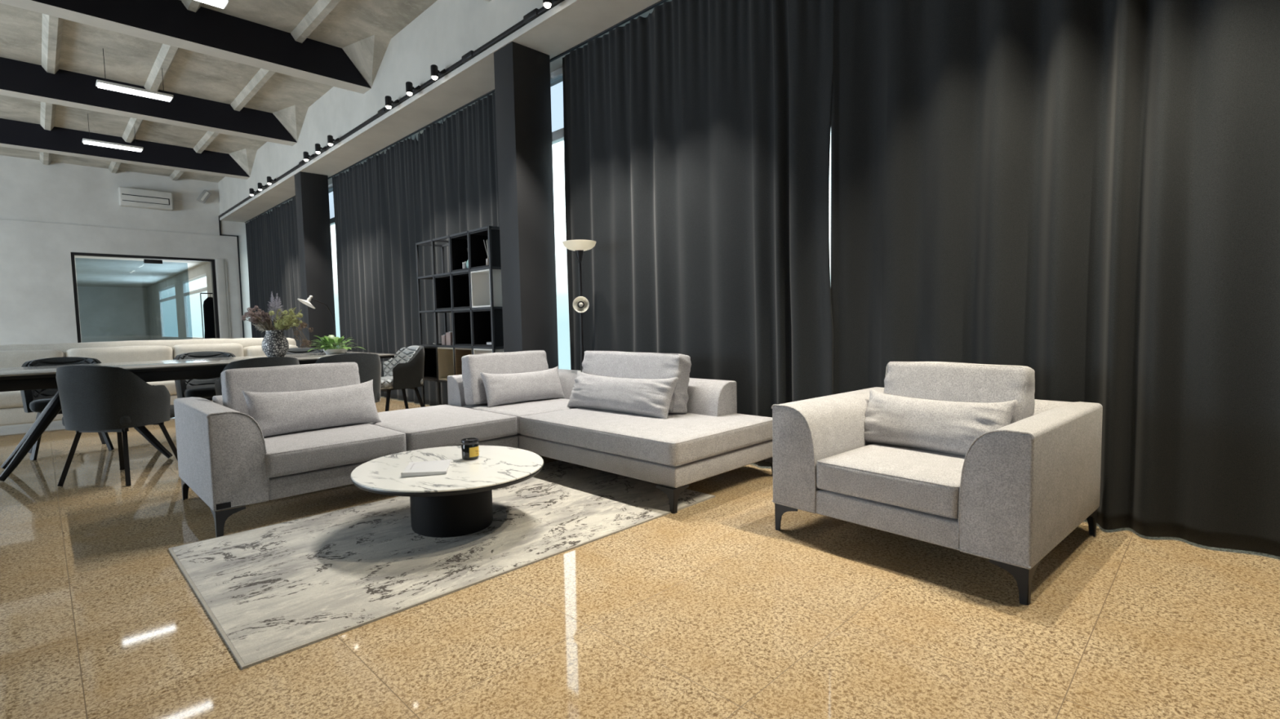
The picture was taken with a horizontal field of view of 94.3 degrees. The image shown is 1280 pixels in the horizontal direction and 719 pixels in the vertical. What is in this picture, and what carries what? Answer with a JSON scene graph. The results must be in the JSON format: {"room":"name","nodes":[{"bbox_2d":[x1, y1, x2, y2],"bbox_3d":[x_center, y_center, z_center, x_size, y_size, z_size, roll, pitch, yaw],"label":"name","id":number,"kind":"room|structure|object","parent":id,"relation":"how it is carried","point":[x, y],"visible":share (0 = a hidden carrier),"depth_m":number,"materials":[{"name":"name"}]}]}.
{"room":"living room","nodes":[
{"label":"living room","id":0,"kind":"room"},
{"bbox_2d":[0,155,252,345],"bbox_3d":[-12.086,-1.517,10.259,0.200,4.215,9.800,2,5,45],"label":"wall","id":1,"kind":"structure","parent":0,"point":[37,306],"depth_m":11.36,"materials":[{"name":"grey paint"}]},
{"bbox_2d":[0,218,219,235],"bbox_3d":[-12.331,-2.447,9.812,0.018,0.013,8.930,2,5,45],"label":"trim","id":2,"kind":"structure","parent":1,"relation":"attached to","point":[0,219],"depth_m":11.64,"materials":[{"name":"grey paint"}]},
{"bbox_2d":[70,252,219,342],"bbox_3d":[-10.099,-0.850,12.280,0.120,2.550,2.280,2,5,45],"label":"door","id":3,"kind":"structure","parent":1,"relation":"in","point":[155,260],"depth_m":12.21,"materials":[{"name":"black metal"}]},
{"bbox_2d":[117,186,182,210],"bbox_3d":[-9.929,-3.251,12.083,0.206,0.360,1.021,2,5,45],"label":"air conditioner","id":4,"kind":"object","parent":1,"relation":"attached to","point":[127,197],"visible":1,"depth_m":11.94,"materials":[{"name":"white paint"}]},
{"bbox_2d":[196,190,211,203],"bbox_3d":[-9.333,-3.483,12.713,0.179,0.283,0.244,2,5,45],"label":"wall speaker","id":5,"kind":"object","parent":1,"relation":"attached to","point":[204,196],"visible":1,"depth_m":12.65,"materials":[{"name":"grey plastic"}]},
{"bbox_2d":[200,191,208,200],"bbox_3d":[-9.271,-3.481,12.653,0.007,0.210,0.154,2,5,45],"label":"grille","id":6,"kind":"object","parent":5,"relation":"attached to","point":[204,195],"depth_m":12.65,"materials":[{"name":"white paint"}]},
{"bbox_2d":[216,258,231,338],"bbox_3d":[-9.154,-0.926,13.097,0.033,2.560,0.185,2,5,45],"label":"trim","id":7,"kind":"structure","parent":1,"relation":"attached to","point":[221,267],"depth_m":13.06,"materials":[{"name":"white paint"}]},
{"bbox_2d":[218,217,244,337],"bbox_3d":[-9.045,-1.390,13.197,0.026,3.470,0.341,2,5,45],"label":"channel","id":8,"kind":"object","parent":1,"relation":"attached to","point":[220,234],"visible":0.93,"depth_m":13.26,"materials":[{"name":"black metal"}]},
{"bbox_2d":[74,255,207,288],"bbox_3d":[-16.305,-2.546,16.804,15.050,0.100,5.700,2,5,45],"label":"ceiling","id":9,"kind":"structure","parent":0,"point":[91,271],"depth_m":17.08,"materials":[{"name":"grey paint"}]},
{"bbox_2d":[76,262,213,342],"bbox_3d":[-16.355,-1.117,16.816,15.050,2.750,5.480,2,5,45],"label":"wall","id":10,"kind":"structure","parent":0,"point":[106,314],"depth_m":22.84,"materials":[{"name":"grey paint"}]},
{"bbox_2d":[158,284,178,338],"bbox_3d":[-16.122,-1.597,20.348,3.600,1.750,0.070,2,5,45],"label":"window","id":11,"kind":"structure","parent":10,"relation":"in","point":[161,300],"depth_m":21.25,"materials":[{"name":"white plastic"}]},
{"bbox_2d":[182,273,207,339],"bbox_3d":[-12.560,-1.444,16.843,3.600,1.750,0.070,2,5,45],"label":"window","id":12,"kind":"structure","parent":10,"relation":"in","point":[204,289],"depth_m":17.65,"materials":[{"name":"white plastic"}]},
{"bbox_2d":[0,0,437,182],"bbox_3d":[-4.732,-3.188,2.719,21.150,0.509,10.000,2,5,45],"label":"ceiling","id":13,"kind":"structure","parent":0,"point":[364,29],"depth_m":7.11,"materials":[{"name":"wood"}]},
{"bbox_2d":[82,113,143,151],"bbox_3d":[-7.921,-3.411,8.918,0.180,0.427,0.680,2,5,45],"label":"ceiling light","id":14,"kind":"object","parent":13,"relation":"hanging from","point":[93,142],"visible":0.97,"depth_m":8.88,"materials":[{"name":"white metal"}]},
{"bbox_2d":[84,140,142,151],"bbox_3d":[-7.917,-3.204,8.931,0.156,0.011,0.650,2,5,45],"label":"diffuser","id":15,"kind":"object","parent":14,"relation":"attached to","point":[98,143],"depth_m":8.91,"materials":[{"name":"white plastic"}]},
{"bbox_2d":[0,118,249,179],"bbox_3d":[-10.518,-3.335,7.976,0.235,0.379,8.970,2,5,45],"label":"ceiling beam","id":16,"kind":"structure","parent":13,"relation":"attached to","point":[14,134],"depth_m":9.74,"materials":[{"name":"black paint"}]},
{"bbox_2d":[95,48,173,102],"bbox_3d":[-5.890,-3.324,6.920,0.180,0.427,0.680,2,5,45],"label":"ceiling light","id":17,"kind":"object","parent":13,"relation":"hanging from","point":[100,83],"visible":0.98,"depth_m":6.89,"materials":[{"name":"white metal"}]},
{"bbox_2d":[97,82,171,102],"bbox_3d":[-5.886,-3.116,6.933,0.156,0.011,0.650,2,5,45],"label":"diffuser","id":18,"kind":"object","parent":17,"relation":"attached to","point":[108,86],"depth_m":6.90,"materials":[{"name":"white plastic"}]},
{"bbox_2d":[0,57,297,146],"bbox_3d":[-8.476,-3.247,5.968,0.235,0.379,8.970,2,5,45],"label":"ceiling beam","id":19,"kind":"structure","parent":13,"relation":"attached to","point":[19,79],"depth_m":7.74,"materials":[{"name":"black paint"}]},
{"bbox_2d":[0,0,370,93],"bbox_3d":[-6.435,-3.159,3.959,0.235,0.379,8.970,2,5,45],"label":"ceiling beam","id":20,"kind":"structure","parent":13,"relation":"attached to","point":[206,31],"depth_m":5.98,"materials":[{"name":"black paint"}]},
{"bbox_2d":[195,0,229,8],"bbox_3d":[-3.788,-3.233,4.852,0.180,0.427,0.680,2,5,45],"label":"ceiling light","id":21,"kind":"object","parent":13,"relation":"hanging from","point":[219,3],"visible":1,"depth_m":5.05,"materials":[{"name":"white paint"}]},
{"bbox_2d":[294,171,336,347],"bbox_3d":[-5.118,-1.191,9.411,0.300,3.400,0.394,2,5,45],"label":"column","id":22,"kind":"structure","parent":0,"point":[312,192],"depth_m":9.27,"materials":[{"name":"grey paint"}]},
{"bbox_2d":[217,0,671,222],"bbox_3d":[-1.510,-3.181,5.993,20.750,0.865,0.830,2,5,45],"label":"wall","id":23,"kind":"structure","parent":0,"point":[446,31],"depth_m":6.35,"materials":[{"name":"white paint"}]},
{"bbox_2d":[218,0,564,217],"bbox_3d":[-1.821,-2.807,5.716,20.680,0.054,0.041,2,5,45],"label":"track","id":24,"kind":"object","parent":23,"relation":"attached to","point":[536,12],"visible":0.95,"depth_m":5.83,"materials":[{"name":"black metal"}]},
{"bbox_2d":[248,188,257,195],"bbox_3d":[-6.922,-2.993,10.636,0.110,0.133,0.121,2,5,45],"label":"track spotlight","id":25,"kind":"object","parent":24,"relation":"attached to","point":[251,190],"visible":1,"depth_m":10.60,"materials":[{"name":"black metal"}]},
{"bbox_2d":[257,182,266,191],"bbox_3d":[-6.523,-2.976,10.244,0.110,0.133,0.121,2,5,45],"label":"track spotlight","id":26,"kind":"object","parent":24,"relation":"attached to","point":[260,184],"visible":1,"depth_m":10.21,"materials":[{"name":"black metal"}]},
{"bbox_2d":[266,176,275,185],"bbox_3d":[-6.110,-2.958,9.837,0.110,0.133,0.121,2,5,45],"label":"track spotlight","id":27,"kind":"object","parent":24,"relation":"attached to","point":[269,180],"visible":1,"depth_m":9.80,"materials":[{"name":"black metal"}]},
{"bbox_2d":[302,151,313,161],"bbox_3d":[-4.749,-2.899,8.498,0.110,0.133,0.121,2,5,45],"label":"track spotlight","id":28,"kind":"object","parent":24,"relation":"attached to","point":[305,154],"visible":1,"depth_m":8.46,"materials":[{"name":"black metal"}]},
{"bbox_2d":[315,143,325,154],"bbox_3d":[-4.386,-2.884,8.141,0.110,0.133,0.121,2,5,45],"label":"track spotlight","id":29,"kind":"object","parent":24,"relation":"attached to","point":[317,147],"visible":1,"depth_m":8.10,"materials":[{"name":"black metal"}]},
{"bbox_2d":[327,134,338,146],"bbox_3d":[-4.037,-2.869,7.797,0.110,0.133,0.121,2,5,45],"label":"track spotlight","id":30,"kind":"object","parent":24,"relation":"attached to","point":[330,138],"visible":1,"depth_m":7.76,"materials":[{"name":"black metal"}]},
{"bbox_2d":[384,95,398,109],"bbox_3d":[-2.733,-2.812,6.514,0.110,0.133,0.121,2,5,45],"label":"track spotlight","id":31,"kind":"object","parent":24,"relation":"attached to","point":[388,101],"visible":1,"depth_m":6.48,"materials":[{"name":"black metal"}]},
{"bbox_2d":[405,81,419,95],"bbox_3d":[-2.362,-2.796,6.150,0.110,0.133,0.121,2,5,45],"label":"track spotlight","id":32,"kind":"object","parent":24,"relation":"attached to","point":[409,86],"visible":1,"depth_m":6.11,"materials":[{"name":"black metal"}]},
{"bbox_2d":[430,64,445,79],"bbox_3d":[-1.970,-2.779,5.764,0.110,0.133,0.121,2,5,45],"label":"track spotlight","id":33,"kind":"object","parent":24,"relation":"attached to","point":[433,68],"visible":1,"depth_m":5.72,"materials":[{"name":"black metal"}]},
{"bbox_2d":[542,0,559,8],"bbox_3d":[-0.681,-2.724,4.496,0.110,0.133,0.121,2,5,45],"label":"track spotlight","id":34,"kind":"object","parent":24,"relation":"attached to","point":[547,3],"visible":1,"depth_m":4.47,"materials":[{"name":"black metal"}]},
{"bbox_2d":[219,0,578,220],"bbox_3d":[-1.794,-2.751,5.716,20.740,0.057,0.012,2,5,45],"label":"trim","id":35,"kind":"structure","parent":23,"relation":"attached to","point":[563,5],"depth_m":5.95,"materials":[{"name":"grey paint"}]},
{"bbox_2d":[244,0,667,222],"bbox_3d":[-2.240,-2.779,6.803,18.500,0.012,0.026,2,5,45],"label":"rail","id":36,"kind":"object","parent":23,"relation":"attached to","point":[660,2],"visible":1,"depth_m":6.18,"materials":[{"name":"black metal"}]},
{"bbox_2d":[244,197,303,347],"bbox_3d":[-6.908,-1.284,11.532,5.150,3.358,0.076,2,5,45],"label":"curtain","id":37,"kind":"object","parent":36,"relation":"hanging from","point":[272,238],"visible":0.42,"depth_m":11.74,"materials":[{"name":"grey fabric"}]},
{"bbox_2d":[332,136,422,403],"bbox_3d":[-3.804,-1.150,8.476,2.796,3.358,0.078,2,5,45],"label":"curtain","id":38,"kind":"object","parent":36,"relation":"hanging from","point":[374,200],"visible":0.8,"depth_m":8.29,"materials":[{"name":"grey fabric"}]},
{"bbox_2d":[411,92,499,405],"bbox_3d":[-1.879,-1.067,6.586,2.582,3.358,0.072,2,5,45],"label":"curtain","id":39,"kind":"object","parent":36,"relation":"hanging from","point":[455,168],"visible":0.4,"depth_m":6.79,"materials":[{"name":"grey fabric"}]},
{"bbox_2d":[562,0,834,466],"bbox_3d":[0.261,-0.976,4.493,0.087,3.358,2.583,-5,5,-45],"label":"curtain","id":40,"kind":"object","parent":36,"relation":"hanging from","point":[697,132],"visible":0.84,"depth_m":4.21,"materials":[{"name":"grey fabric"}]},
{"bbox_2d":[831,0,1279,556],"bbox_3d":[2.777,-0.869,2.052,4.473,3.358,0.127,2,5,45],"label":"curtain","id":41,"kind":"object","parent":36,"relation":"hanging from","point":[1084,195],"visible":0.84,"depth_m":2.74,"materials":[{"name":"grey fabric"}]},
{"bbox_2d":[493,41,558,368],"bbox_3d":[-1.014,-1.014,5.373,0.296,3.400,0.394,2,5,45],"label":"column","id":42,"kind":"structure","parent":0,"point":[522,89],"depth_m":5.22,"materials":[{"name":"grey paint"}]},
{"bbox_2d":[0,396,1279,718],"bbox_3d":[-10.012,0.742,8.258,36.200,0.120,10.000,2,5,45],"label":"floor","id":43,"kind":"structure","parent":0,"point":[704,610],"depth_m":1.97,"materials":[{"name":"stone"}]},
{"bbox_2d":[20,356,114,460],"bbox_3d":[-4.854,0.386,5.035,0.550,0.802,0.543,2,5,43],"label":"dining chair","id":44,"kind":"object","parent":43,"relation":"on","point":[36,400],"visible":0.27,"depth_m":5.02,"materials":[{"name":"grey fabric"}]},
{"bbox_2d":[55,364,177,486],"bbox_3d":[-3.587,0.420,4.098,0.543,0.802,0.550,-1,4,3],"label":"dining chair","id":45,"kind":"object","parent":43,"relation":"on","point":[94,398],"visible":0.96,"depth_m":3.87,"materials":[{"name":"grey fabric"}]},
{"bbox_2d":[0,337,297,426],"bbox_3d":[-5.936,0.225,7.093,1.203,0.900,3.545,2,5,45],"label":"sofa","id":46,"kind":"object","parent":43,"relation":"on","point":[12,412],"visible":0.27,"depth_m":6.89,"materials":[{"name":"white fabric"}]},
{"bbox_2d":[0,391,23,408],"bbox_3d":[-6.660,0.397,6.158,0.912,0.189,1.170,2,5,45],"label":"seat cushion","id":47,"kind":"object","parent":46,"relation":"on","point":[11,399],"depth_m":5.92,"materials":[{"name":"white fabric"}]},
{"bbox_2d":[0,349,63,368],"bbox_3d":[-6.893,0.112,6.323,0.325,0.402,1.112,2,5,45],"label":"cushion","id":48,"kind":"object","parent":46,"relation":"on","point":[8,357],"depth_m":6.39,"materials":[{"name":"white fabric"}]},
{"bbox_2d":[65,345,173,363],"bbox_3d":[-6.163,0.050,7.064,0.323,0.408,0.955,2,5,45],"label":"cushion","id":49,"kind":"object","parent":46,"relation":"on","point":[104,353],"depth_m":6.98,"materials":[{"name":"white fabric"}]},
{"bbox_2d":[146,380,177,395],"bbox_3d":[-5.838,0.328,6.989,0.910,0.188,1.168,2,5,45],"label":"seat cushion","id":50,"kind":"object","parent":46,"relation":"on","point":[171,385],"depth_m":6.80,"materials":[{"name":"white fabric"}]},
{"bbox_2d":[171,343,244,359],"bbox_3d":[-5.568,-0.001,7.665,0.316,0.408,0.735,2,5,45],"label":"cushion","id":51,"kind":"object","parent":46,"relation":"on","point":[237,349],"depth_m":7.57,"materials":[{"name":"white fabric"}]},
{"bbox_2d":[243,345,297,356],"bbox_3d":[-5.074,-0.018,8.168,0.320,0.358,0.642,2,5,45],"label":"cushion","id":52,"kind":"object","parent":46,"relation":"on","point":[248,350],"depth_m":7.92,"materials":[{"name":"white fabric"}]},
{"bbox_2d":[0,351,395,481],"bbox_3d":[-3.749,0.388,5.065,1.170,0.746,2.890,2,5,45],"label":"dining table","id":53,"kind":"object","parent":43,"relation":"on","point":[26,378],"visible":0.34,"depth_m":4.45,"materials":[{"name":"black wood"}]},
{"bbox_2d":[261,329,288,356],"bbox_3d":[-3.374,-0.146,5.494,0.218,0.250,0.218,2,5,45],"label":"vase","id":54,"kind":"object","parent":53,"relation":"on","point":[274,343],"visible":0.92,"depth_m":5.42,"materials":[{"name":"black ceramic"}]},
{"bbox_2d":[241,291,313,348],"bbox_3d":[-3.373,-0.360,5.489,0.600,0.535,0.245,-2,4,-8],"label":"bouquet","id":55,"kind":"object","parent":54,"relation":"in","point":[288,322],"visible":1,"depth_m":5.46,"materials":[{"name":"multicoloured plant"}]},
{"bbox_2d":[306,334,365,354],"bbox_3d":[-3.069,-0.154,5.991,0.473,0.191,0.496,0,4,19],"label":"potted plant","id":56,"kind":"object","parent":53,"relation":"on","point":[330,341],"visible":1,"depth_m":5.94,"materials":[{"name":"green plant"}]},
{"bbox_2d":[173,351,235,400],"bbox_3d":[-4.138,0.327,5.732,0.550,0.802,0.543,2,5,45],"label":"dining chair","id":57,"kind":"object","parent":43,"relation":"on","point":[195,388],"visible":0.34,"depth_m":5.67,"materials":[{"name":"grey fabric"}]},
{"bbox_2d":[200,293,212,338],"bbox_3d":[-10.249,-0.646,14.233,0.500,1.900,0.400,2,5,45],"label":"coat rack","id":58,"kind":"object","parent":43,"relation":"on","point":[200,293],"visible":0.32,"depth_m":14.08,"materials":[{"name":"black metal"}]},
{"bbox_2d":[203,293,215,338],"bbox_3d":[-10.256,-0.855,14.218,0.252,1.420,0.359,2,5,45],"label":"coat","id":59,"kind":"object","parent":58,"relation":"hanging from","point":[208,308],"visible":0.47,"depth_m":14.11,"materials":[{"name":"black fabric"}]},
{"bbox_2d":[214,356,299,395],"bbox_3d":[-2.961,0.374,4.630,0.550,0.802,0.543,2,5,42],"label":"dining chair","id":60,"kind":"object","parent":43,"relation":"on","point":[265,362],"visible":0.12,"depth_m":4.40,"materials":[{"name":"grey fabric"}]},
{"bbox_2d":[285,347,324,354],"bbox_3d":[-3.541,0.277,6.336,0.543,0.802,0.550,-4,5,-41],"label":"dining chair","id":61,"kind":"object","parent":43,"relation":"on","point":[294,350],"visible":0.08,"depth_m":6.48,"materials":[{"name":"grey fabric"}]},
{"bbox_2d":[297,295,336,347],"bbox_3d":[-4.434,-0.160,8.318,0.259,1.456,0.639,1,4,28],"label":"reading lamp","id":62,"kind":"object","parent":43,"relation":"on","point":[307,302],"visible":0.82,"depth_m":8.14,"materials":[{"name":"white metal"}]},
{"bbox_2d":[315,352,381,402],"bbox_3d":[-2.487,0.340,5.024,0.543,0.802,0.550,-4,5,-41],"label":"dining chair","id":63,"kind":"object","parent":43,"relation":"on","point":[369,365],"visible":0.3,"depth_m":4.87,"materials":[{"name":"grey fabric"}]},
{"bbox_2d":[380,345,424,411],"bbox_3d":[-2.571,0.262,6.271,0.543,0.802,0.550,2,5,45],"label":"dining chair","id":64,"kind":"object","parent":43,"relation":"on","point":[404,371],"visible":0.88,"depth_m":6.17,"materials":[{"name":"grey fabric"}]},
{"bbox_2d":[168,460,715,670],"bbox_3d":[-0.875,0.829,3.072,1.398,0.009,2.300,2,5,45],"label":"rug","id":65,"kind":"object","parent":43,"relation":"on","point":[270,592],"visible":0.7,"depth_m":2.61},
{"bbox_2d":[351,445,543,537],"bbox_3d":[-0.951,0.679,2.997,0.979,0.302,0.895,2,5,45],"label":"coffee table","id":66,"kind":"object","parent":65,"relation":"on","point":[458,502],"visible":0.95,"depth_m":2.82,"materials":[{"name":"white stone"}]},
{"bbox_2d":[400,459,450,477],"bbox_3d":[-1.038,0.523,2.898,0.200,0.021,0.270,-2,4,-13],"label":"catalogue","id":67,"kind":"object","parent":66,"relation":"on","point":[434,467],"visible":1,"depth_m":2.87,"materials":[{"name":"grey paper"}]},
{"bbox_2d":[461,437,479,460],"bbox_3d":[-0.888,0.468,3.105,0.089,0.102,0.089,2,5,45],"label":"candle jar","id":68,"kind":"object","parent":66,"relation":"on","point":[469,446],"visible":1,"depth_m":3.07,"materials":[{"name":"black glass"}]},
{"bbox_2d":[415,226,503,407],"bbox_3d":[-1.803,-0.310,6.189,1.512,1.922,0.320,2,5,45],"label":"bookshelf","id":69,"kind":"object","parent":43,"relation":"on","point":[473,295],"visible":0.62,"depth_m":6.03,"materials":[{"name":"grey metal"}]},
{"bbox_2d":[441,334,446,345],"bbox_3d":[-2.066,-0.211,6.330,0.072,0.111,0.072,2,5,45],"label":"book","id":70,"kind":"object","parent":69,"relation":"on","point":[443,337],"visible":0.51,"depth_m":6.29,"materials":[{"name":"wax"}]},
{"bbox_2d":[445,331,453,345],"bbox_3d":[-1.970,-0.221,6.235,0.096,0.141,0.096,2,5,45],"label":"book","id":71,"kind":"object","parent":69,"relation":"on","point":[449,340],"visible":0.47,"depth_m":6.19,"materials":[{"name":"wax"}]},
{"bbox_2d":[462,261,466,268],"bbox_3d":[-1.729,-0.937,5.895,0.066,0.075,0.066,2,5,45],"label":"jar","id":72,"kind":"object","parent":69,"relation":"on","point":[464,264],"visible":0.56,"depth_m":5.87,"materials":[{"name":"grey ceramic"}]},
{"bbox_2d":[483,240,488,265],"bbox_3d":[-1.419,-1.003,5.572,0.083,0.236,0.083,2,5,45],"label":"reed diffuser","id":73,"kind":"object","parent":69,"relation":"on","point":[487,259],"visible":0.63,"depth_m":5.55,"materials":[{"name":"beige glass"}]},
{"bbox_2d":[485,257,488,265],"bbox_3d":[-1.417,-0.924,5.574,0.056,0.078,0.056,2,5,45],"label":"bottle","id":74,"kind":"object","parent":73,"relation":"on","point":[486,260],"depth_m":5.55,"materials":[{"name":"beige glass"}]},
{"bbox_2d":[173,368,773,537],"bbox_3d":[-0.940,0.490,3.686,2.453,0.610,2.768,2,5,45],"label":"sectional sofa","id":75,"kind":"object","parent":43,"relation":"on","point":[224,456],"visible":0.82,"depth_m":3.41,"materials":[{"name":"grey fabric"}]},
{"bbox_2d":[220,362,359,415],"bbox_3d":[-2.164,0.232,3.740,0.198,0.400,0.756,2,5,44],"label":"cushion","id":76,"kind":"object","parent":75,"relation":"on","point":[303,377],"visible":0.48,"depth_m":3.63,"materials":[{"name":"grey fabric"}]},
{"bbox_2d":[242,379,381,437],"bbox_3d":[-1.997,0.300,3.668,0.165,0.288,0.752,2,5,39],"label":"lumbar pillow","id":77,"kind":"object","parent":75,"relation":"on","point":[277,413],"visible":0.95,"depth_m":3.59,"materials":[{"name":"grey fabric"}]},
{"bbox_2d":[263,422,406,477],"bbox_3d":[-1.930,0.509,3.555,0.820,0.148,0.739,2,5,45],"label":"seat cushion","id":78,"kind":"object","parent":75,"relation":"on","point":[308,453],"depth_m":3.30,"materials":[{"name":"grey fabric"}]},
{"bbox_2d":[371,404,517,451],"bbox_3d":[-1.466,0.462,4.162,1.014,0.148,0.780,2,5,45],"label":"seat cushion","id":79,"kind":"object","parent":75,"relation":"on","point":[442,425],"depth_m":3.92,"materials":[{"name":"grey fabric"}]},
{"bbox_2d":[461,350,548,404],"bbox_3d":[-1.077,0.139,4.848,0.750,0.402,0.198,-5,5,-45],"label":"cushion","id":80,"kind":"object","parent":75,"relation":"on","point":[522,362],"visible":0.59,"depth_m":4.67,"materials":[{"name":"grey fabric"}]},
{"bbox_2d":[463,398,576,433],"bbox_3d":[-0.846,0.418,4.657,0.812,0.147,0.786,2,5,45],"label":"seat cushion","id":81,"kind":"object","parent":75,"relation":"on","point":[517,410],"depth_m":4.45,"materials":[{"name":"grey fabric"}]},
{"bbox_2d":[480,366,564,407],"bbox_3d":[-0.926,0.214,4.771,0.718,0.276,0.171,-4,5,-42],"label":"lumbar pillow","id":82,"kind":"object","parent":75,"relation":"on","point":[500,388],"visible":1,"depth_m":4.68,"materials":[{"name":"grey fabric"}]},
{"bbox_2d":[567,370,679,418],"bbox_3d":[-0.150,0.238,4.167,0.988,0.276,0.198,2,5,42],"label":"lumbar pillow","id":83,"kind":"object","parent":75,"relation":"on","point":[644,397],"visible":1,"depth_m":4.03,"materials":[{"name":"grey fabric"}]},
{"bbox_2d":[582,351,691,413],"bbox_3d":[-0.070,0.150,4.305,1.017,0.414,0.217,2,5,44],"label":"cushion","id":84,"kind":"object","parent":75,"relation":"on","point":[616,364],"visible":0.62,"depth_m":4.12,"materials":[{"name":"grey fabric"}]},
{"bbox_2d":[519,407,772,466],"bbox_3d":[0.031,0.446,3.948,1.434,0.148,1.027,2,5,45],"label":"seat cushion","id":85,"kind":"object","parent":75,"relation":"on","point":[695,437],"depth_m":3.55,"materials":[{"name":"grey fabric"}]},
{"bbox_2d":[562,240,595,372],"bbox_3d":[-0.478,-0.129,4.917,0.283,1.672,0.277,2,5,45],"label":"floor lamp","id":86,"kind":"object","parent":43,"relation":"on","point":[579,246],"visible":0.81,"depth_m":4.80,"materials":[{"name":"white metal"}]},
{"bbox_2d":[771,386,1102,605],"bbox_3d":[1.353,0.506,2.756,0.997,0.608,1.080,-4,5,-41],"label":"armchair","id":87,"kind":"object","parent":43,"relation":"on","point":[1020,488],"visible":0.87,"depth_m":2.37,"materials":[{"name":"grey fabric"}]},
{"bbox_2d":[816,443,964,518],"bbox_3d":[1.268,0.503,2.681,0.772,0.148,0.609,-4,5,-41],"label":"seat cushion","id":88,"kind":"object","parent":87,"relation":"on","point":[918,483],"depth_m":2.47,"materials":[{"name":"grey fabric"}]},
{"bbox_2d":[864,388,1017,456],"bbox_3d":[1.363,0.300,2.785,0.194,0.276,0.676,-4,5,-39],"label":"lumbar pillow","id":89,"kind":"object","parent":87,"relation":"on","point":[933,425],"visible":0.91,"depth_m":2.71,"materials":[{"name":"grey fabric"}]},
{"bbox_2d":[883,361,1035,424],"bbox_3d":[1.498,0.215,2.847,0.197,0.406,0.650,-4,5,-41],"label":"cushion","id":90,"kind":"object","parent":87,"relation":"on","point":[930,380],"visible":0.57,"depth_m":2.75,"materials":[{"name":"grey fabric"}]},
{"bbox_3d":[-1.223,0.565,6.449,20.750,0.120,0.220,2,5,45],"label":"wall","id":91,"kind":"structure","parent":0,"visible":0},
{"bbox_2d":[328,183,334,225],"bbox_3d":[-5.609,-1.311,10.526,2.866,3.278,0.070,2,5,45],"label":"window","id":92,"kind":"structure","parent":91,"relation":"in","point":[330,187],"depth_m":9.98,"materials":[{"name":"clear glass"}]},
{"bbox_2d":[550,66,564,144],"bbox_3d":[-1.519,-1.135,6.502,2.866,3.278,0.070,2,5,45],"label":"window","id":93,"kind":"structure","parent":91,"relation":"in","point":[556,77],"depth_m":5.66,"materials":[{"name":"clear glass"}]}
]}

